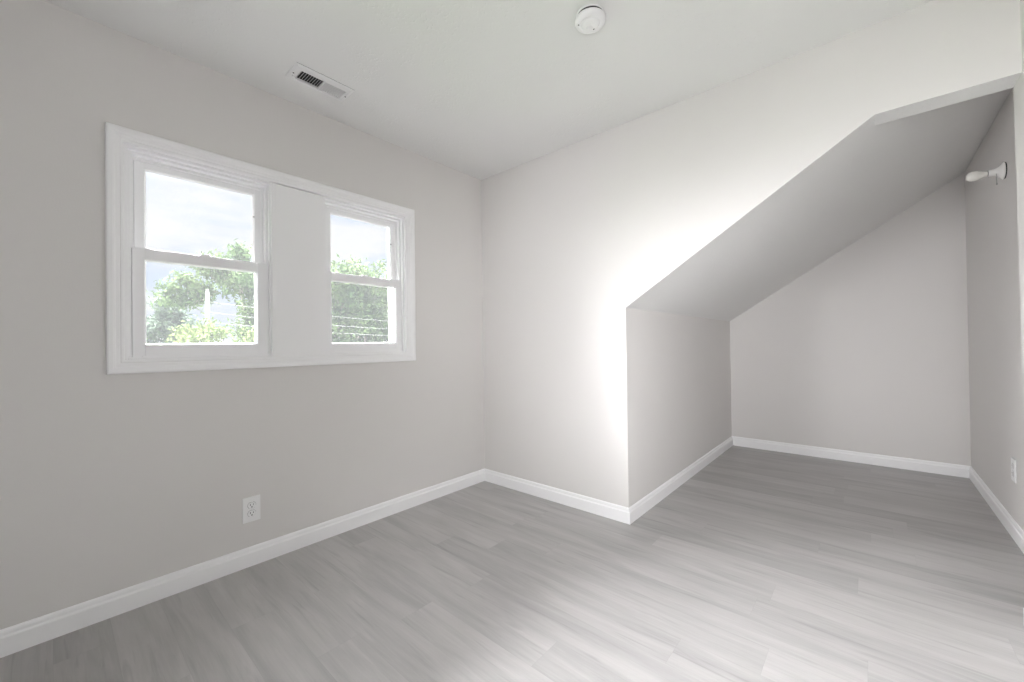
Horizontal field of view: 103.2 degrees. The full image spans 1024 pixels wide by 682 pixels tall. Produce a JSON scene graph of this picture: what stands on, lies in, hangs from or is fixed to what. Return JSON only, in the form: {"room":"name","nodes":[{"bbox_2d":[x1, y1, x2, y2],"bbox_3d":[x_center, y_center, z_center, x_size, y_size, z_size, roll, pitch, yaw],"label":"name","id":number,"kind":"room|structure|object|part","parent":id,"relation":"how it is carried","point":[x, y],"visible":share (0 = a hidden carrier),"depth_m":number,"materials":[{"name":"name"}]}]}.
{"room":"empty attic bedroom","nodes":[
{"label":"empty attic bedroom","id":0,"kind":"room"},
{"bbox_2d":[0,0,484,629],"bbox_3d":[-1.373,-0.074,1.991,0.150,2.370,3.546,-1,-1,41],"label":"wall","id":1,"kind":"structure","parent":0,"point":[115,482],"depth_m":1.73,"materials":[{"name":"beige paint"}]},
{"bbox_2d":[124,144,271,359],"bbox_3d":[-1.450,-0.364,1.901,0.132,0.884,0.546,-1,-1,41],"label":"window","id":2,"kind":"structure","parent":1,"relation":"in","point":[137,161],"depth_m":1.81,"materials":[{"name":"white plastic"}]},
{"bbox_3d":[-1.452,-0.564,1.907,0.030,0.412,0.482,-1,-1,41],"label":"sash","id":3,"kind":"part","parent":2,"relation":"part of","materials":[{"name":"glass"}]},
{"bbox_3d":[-1.418,-0.158,1.883,0.032,0.466,0.510,-1,-1,41],"label":"sash","id":4,"kind":"part","parent":2,"relation":"part of","materials":[{"name":"white plastic"}]},
{"bbox_3d":[-1.401,0.066,1.869,0.007,0.006,0.450,-1,-1,41],"label":"lift rail","id":5,"kind":"part","parent":2,"relation":"part of","materials":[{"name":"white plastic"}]},
{"bbox_2d":[0,468,484,657],"bbox_3d":[-1.300,1.043,1.926,0.012,0.091,3.300,-1,-1,41],"label":"baseboard","id":6,"kind":"structure","parent":1,"relation":"attached to","point":[24,635],"depth_m":1.81,"materials":[{"name":"white paint"}]},
{"bbox_2d":[242,495,259,523],"bbox_3d":[-1.266,0.817,1.972,0.009,0.120,0.076,-1,-1,41],"label":"wall outlet","id":7,"kind":"object","parent":1,"relation":"attached to","point":[250,506],"visible":1,"depth_m":1.97,"materials":[{"name":"white plastic"}]},
{"bbox_2d":[248,502,255,508],"bbox_3d":[-1.264,0.797,1.971,0.003,0.028,0.034,-1,-1,41],"label":"receptacle","id":8,"kind":"object","parent":7,"relation":"attached to","point":[251,505],"depth_m":1.97,"materials":[{"name":"grey plastic"}]},
{"bbox_2d":[248,510,255,516],"bbox_3d":[-1.264,0.837,1.970,0.003,0.028,0.034,-1,-1,41],"label":"receptacle","id":9,"kind":"object","parent":7,"relation":"attached to","point":[251,513],"depth_m":1.97,"materials":[{"name":"grey plastic"}]},
{"bbox_2d":[105,122,415,374],"bbox_3d":[-1.131,-0.369,2.154,0.034,1.001,1.454,-1,-1,41],"label":"trim","id":10,"kind":"structure","parent":1,"relation":"attached to","point":[116,136],"depth_m":1.80,"materials":[{"name":"white paint"}]},
{"bbox_2d":[271,183,323,355],"bbox_3d":[-1.180,-0.363,2.196,0.138,0.880,0.259,-1,-1,41],"label":"panel","id":11,"kind":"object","parent":1,"relation":"attached to","point":[297,287],"depth_m":2.14,"materials":[{"name":"white paint"}]},
{"bbox_2d":[323,196,404,354],"bbox_3d":[-0.927,-0.366,2.495,0.132,0.884,0.527,-1,-1,41],"label":"window","id":12,"kind":"structure","parent":1,"relation":"in","point":[394,283],"depth_m":2.51,"materials":[{"name":"white plastic"}]},
{"bbox_3d":[-0.928,-0.565,2.501,0.030,0.412,0.463,-1,-1,41],"label":"sash","id":13,"kind":"part","parent":12,"relation":"part of","materials":[{"name":"glass"}]},
{"bbox_3d":[-0.894,-0.159,2.477,0.032,0.466,0.508,-1,-1,41],"label":"sash","id":14,"kind":"part","parent":12,"relation":"part of","materials":[{"name":"white plastic"}]},
{"bbox_3d":[-0.878,0.064,2.463,0.007,0.006,0.448,-1,-1,41],"label":"lift rail","id":15,"kind":"part","parent":12,"relation":"part of","materials":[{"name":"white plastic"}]},
{"bbox_2d":[44,0,933,179],"bbox_3d":[-0.266,-1.342,1.008,3.150,0.120,3.540,-1,-1,41],"label":"ceiling","id":16,"kind":"structure","parent":0,"point":[479,89],"depth_m":1.79,"materials":[{"name":"white paint"}]},
{"bbox_2d":[285,62,354,101],"bbox_3d":[-0.938,-1.315,1.991,0.141,0.130,0.280,-1,-1,41],"label":"ceiling vent","id":17,"kind":"object","parent":16,"relation":"in","point":[300,73],"visible":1,"depth_m":1.98,"materials":[{"name":"white metal"}]},
{"bbox_2d":[575,4,605,33],"bbox_3d":[0.308,-1.262,1.600,0.120,0.045,0.120,-1,-1,41],"label":"smoke detector","id":18,"kind":"object","parent":16,"relation":"attached to","point":[590,18],"visible":1,"depth_m":1.57,"materials":[{"name":"white plastic"}]},
{"bbox_3d":[0.308,-1.282,1.600,0.112,0.005,0.112,-1,-1,41],"label":"mounting plate","id":19,"kind":"part","parent":18,"relation":"part of","materials":[{"name":"white plastic"}]},
{"bbox_2d":[0,445,1023,681],"bbox_3d":[0.544,1.105,1.878,3.160,0.080,5.867,-1,-1,41],"label":"floor","id":20,"kind":"structure","parent":0,"point":[762,565],"depth_m":1.69,"materials":[{"name":"grey laminate"}]},
{"bbox_2d":[634,309,731,501],"bbox_3d":[1.494,0.444,3.382,0.100,1.285,2.352,-1,-1,41],"label":"wall","id":21,"kind":"structure","parent":0,"point":[683,364],"depth_m":3.00,"materials":[{"name":"beige paint"}]},
{"bbox_2d":[629,436,732,523],"bbox_3d":[1.468,1.020,3.255,0.012,0.091,2.380,-1,-1,41],"label":"baseboard","id":22,"kind":"structure","parent":21,"relation":"attached to","point":[646,503],"depth_m":2.90,"materials":[{"name":"white paint"}]},
{"bbox_2d":[481,0,1021,507],"bbox_3d":[0.817,-0.099,2.333,2.683,2.370,0.116,-1,-1,41],"label":"wall","id":23,"kind":"structure","parent":0,"point":[576,236],"depth_m":2.36,"materials":[{"name":"beige paint"}]},
{"bbox_2d":[485,469,629,524],"bbox_3d":[0.236,1.031,2.763,1.210,0.091,0.012,-1,-1,41],"label":"baseboard","id":24,"kind":"structure","parent":23,"relation":"attached to","point":[616,512],"depth_m":2.67,"materials":[{"name":"white paint"}]},
{"bbox_2d":[634,88,1011,320],"bbox_3d":[2.136,-0.792,2.813,1.855,1.160,2.352,-1,-1,41],"label":"ceiling","id":25,"kind":"structure","parent":0,"point":[894,165],"depth_m":2.48,"materials":[{"name":"white paint"}]},
{"bbox_2d":[730,172,970,465],"bbox_3d":[2.882,-0.102,3.658,1.635,2.345,0.100,-1,-1,41],"label":"wall","id":26,"kind":"structure","parent":0,"point":[866,350],"depth_m":3.43,"materials":[{"name":"beige paint"}]},
{"bbox_2d":[732,436,969,477],"bbox_3d":[2.859,1.005,3.606,1.635,0.091,0.012,-1,-1,41],"label":"baseboard","id":27,"kind":"structure","parent":26,"relation":"attached to","point":[942,468],"depth_m":3.49,"materials":[{"name":"white paint"}]},
{"bbox_2d":[965,88,1023,530],"bbox_3d":[2.796,-0.113,2.233,0.120,2.345,2.352,-1,-1,41],"label":"wall","id":28,"kind":"structure","parent":0,"point":[992,252],"depth_m":2.39,"materials":[{"name":"beige paint"}]},
{"bbox_2d":[965,162,1006,184],"bbox_3d":[2.603,-0.903,2.232,0.144,0.125,0.094,-1,-1,41],"label":"lampholder","id":29,"kind":"object","parent":28,"relation":"attached to","point":[1000,171],"visible":1,"depth_m":2.21,"materials":[{"name":"grey plastic"}]},
{"bbox_3d":[2.579,-0.918,2.253,0.080,0.055,0.055,-1,-1,41],"label":"bulb","id":30,"kind":"part","parent":29,"relation":"part of","materials":[{"name":"white glass"}]},
{"bbox_2d":[988,162,1005,179],"bbox_3d":[2.630,-0.919,2.208,0.061,0.094,0.094,-1,-1,41],"label":"socket","id":31,"kind":"object","parent":29,"relation":"attached to","point":[1000,172],"depth_m":2.19,"materials":[{"name":"grey plastic"}]},
{"bbox_2d":[969,466,1023,553],"bbox_3d":[2.727,0.995,2.230,0.012,0.091,2.252,-1,-1,41],"label":"baseboard","id":32,"kind":"structure","parent":28,"relation":"attached to","point":[1015,531],"depth_m":2.36,"materials":[{"name":"white paint"}]},
{"bbox_2d":[1011,457,1016,482],"bbox_3d":[2.641,0.679,2.136,0.009,0.120,0.076,-1,-1,41],"label":"wall outlet","id":33,"kind":"object","parent":28,"relation":"attached to","point":[1013,461],"visible":1,"depth_m":2.12,"materials":[{"name":"white plastic"}]},
{"bbox_2d":[1013,0,1023,405],"bbox_3d":[0.792,-0.118,0.075,0.272,2.370,3.536,-1,-1,41],"label":"wall","id":34,"kind":"structure","parent":0,"point":[1018,89],"depth_m":1.46,"materials":[{"name":"beige paint"}]},
{"label":"outside","id":35,"kind":"structure","parent":0,"visible":0},
{"bbox_3d":[-23.670,4.827,37.192,79.700,0.300,140.000,-1,-1,41],"label":"ground","id":36,"kind":"structure","parent":35,"visible":0},
{"bbox_2d":[146,296,202,342],"bbox_3d":[-15.986,1.107,18.652,2.790,6.640,3.157,-1,-1,41],"label":"tree","id":37,"kind":"object","parent":36,"relation":"on","point":[156,327],"visible":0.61,"depth_m":18.27,"materials":[{"name":"green plant"}]},
{"bbox_2d":[164,312,233,342],"bbox_3d":[-7.774,1.764,10.078,1.502,4.966,1.748,-1,-1,41],"label":"shrub","id":38,"kind":"object","parent":36,"relation":"on","point":[207,330],"visible":0.2,"depth_m":9.98,"materials":[{"name":"green plant"}]},
{"bbox_2d":[146,238,254,342],"bbox_3d":[-8.643,0.484,13.198,2.328,7.604,4.803,-1,-1,35],"label":"tree","id":39,"kind":"object","parent":36,"relation":"on","point":[193,290],"visible":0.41,"depth_m":12.54,"materials":[{"name":"green plant"}]},
{"bbox_2d":[205,289,209,339],"bbox_3d":[-8.116,1.432,10.830,0.140,5.640,0.140,-1,-1,41],"label":"utility pole","id":40,"kind":"object","parent":36,"relation":"on","point":[207,304],"visible":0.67,"depth_m":10.81,"materials":[{"name":"grey wood"}]},
{"bbox_2d":[209,312,380,328],"bbox_3d":[-5.120,-0.592,14.182,0.013,0.383,9.001,-1,-1,41],"label":"overhead cable","id":41,"kind":"object","parent":40,"relation":"attached to","point":[209,312],"visible":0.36,"depth_m":11.60,"materials":[{"name":"grey plastic"}]},
{"bbox_2d":[208,301,382,320],"bbox_3d":[-5.124,-0.877,14.185,0.013,0.374,9.001,-1,-1,41],"label":"overhead cable","id":42,"kind":"object","parent":40,"relation":"attached to","point":[208,301],"visible":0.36,"depth_m":11.62,"materials":[{"name":"grey plastic"}]},
{"bbox_2d":[218,323,387,335],"bbox_3d":[-5.117,-0.330,14.180,0.013,0.368,9.001,-1,-1,41],"label":"overhead cable","id":43,"kind":"object","parent":40,"relation":"attached to","point":[218,323],"visible":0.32,"depth_m":13.60,"materials":[{"name":"grey plastic"}]},
{"bbox_2d":[234,327,254,342],"bbox_3d":[-6.880,1.910,11.280,1.632,4.672,1.898,-1,-1,41],"label":"shrub","id":44,"kind":"object","parent":36,"relation":"on","point":[252,336],"visible":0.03,"depth_m":11.14,"materials":[{"name":"green plant"}]},
{"bbox_2d":[331,253,388,341],"bbox_3d":[-7.888,0.036,20.136,3.467,8.612,7.795,-1,-1,41],"label":"tree","id":45,"kind":"object","parent":36,"relation":"on","point":[374,307],"visible":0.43,"depth_m":19.71,"materials":[{"name":"green plant"}]}
]}

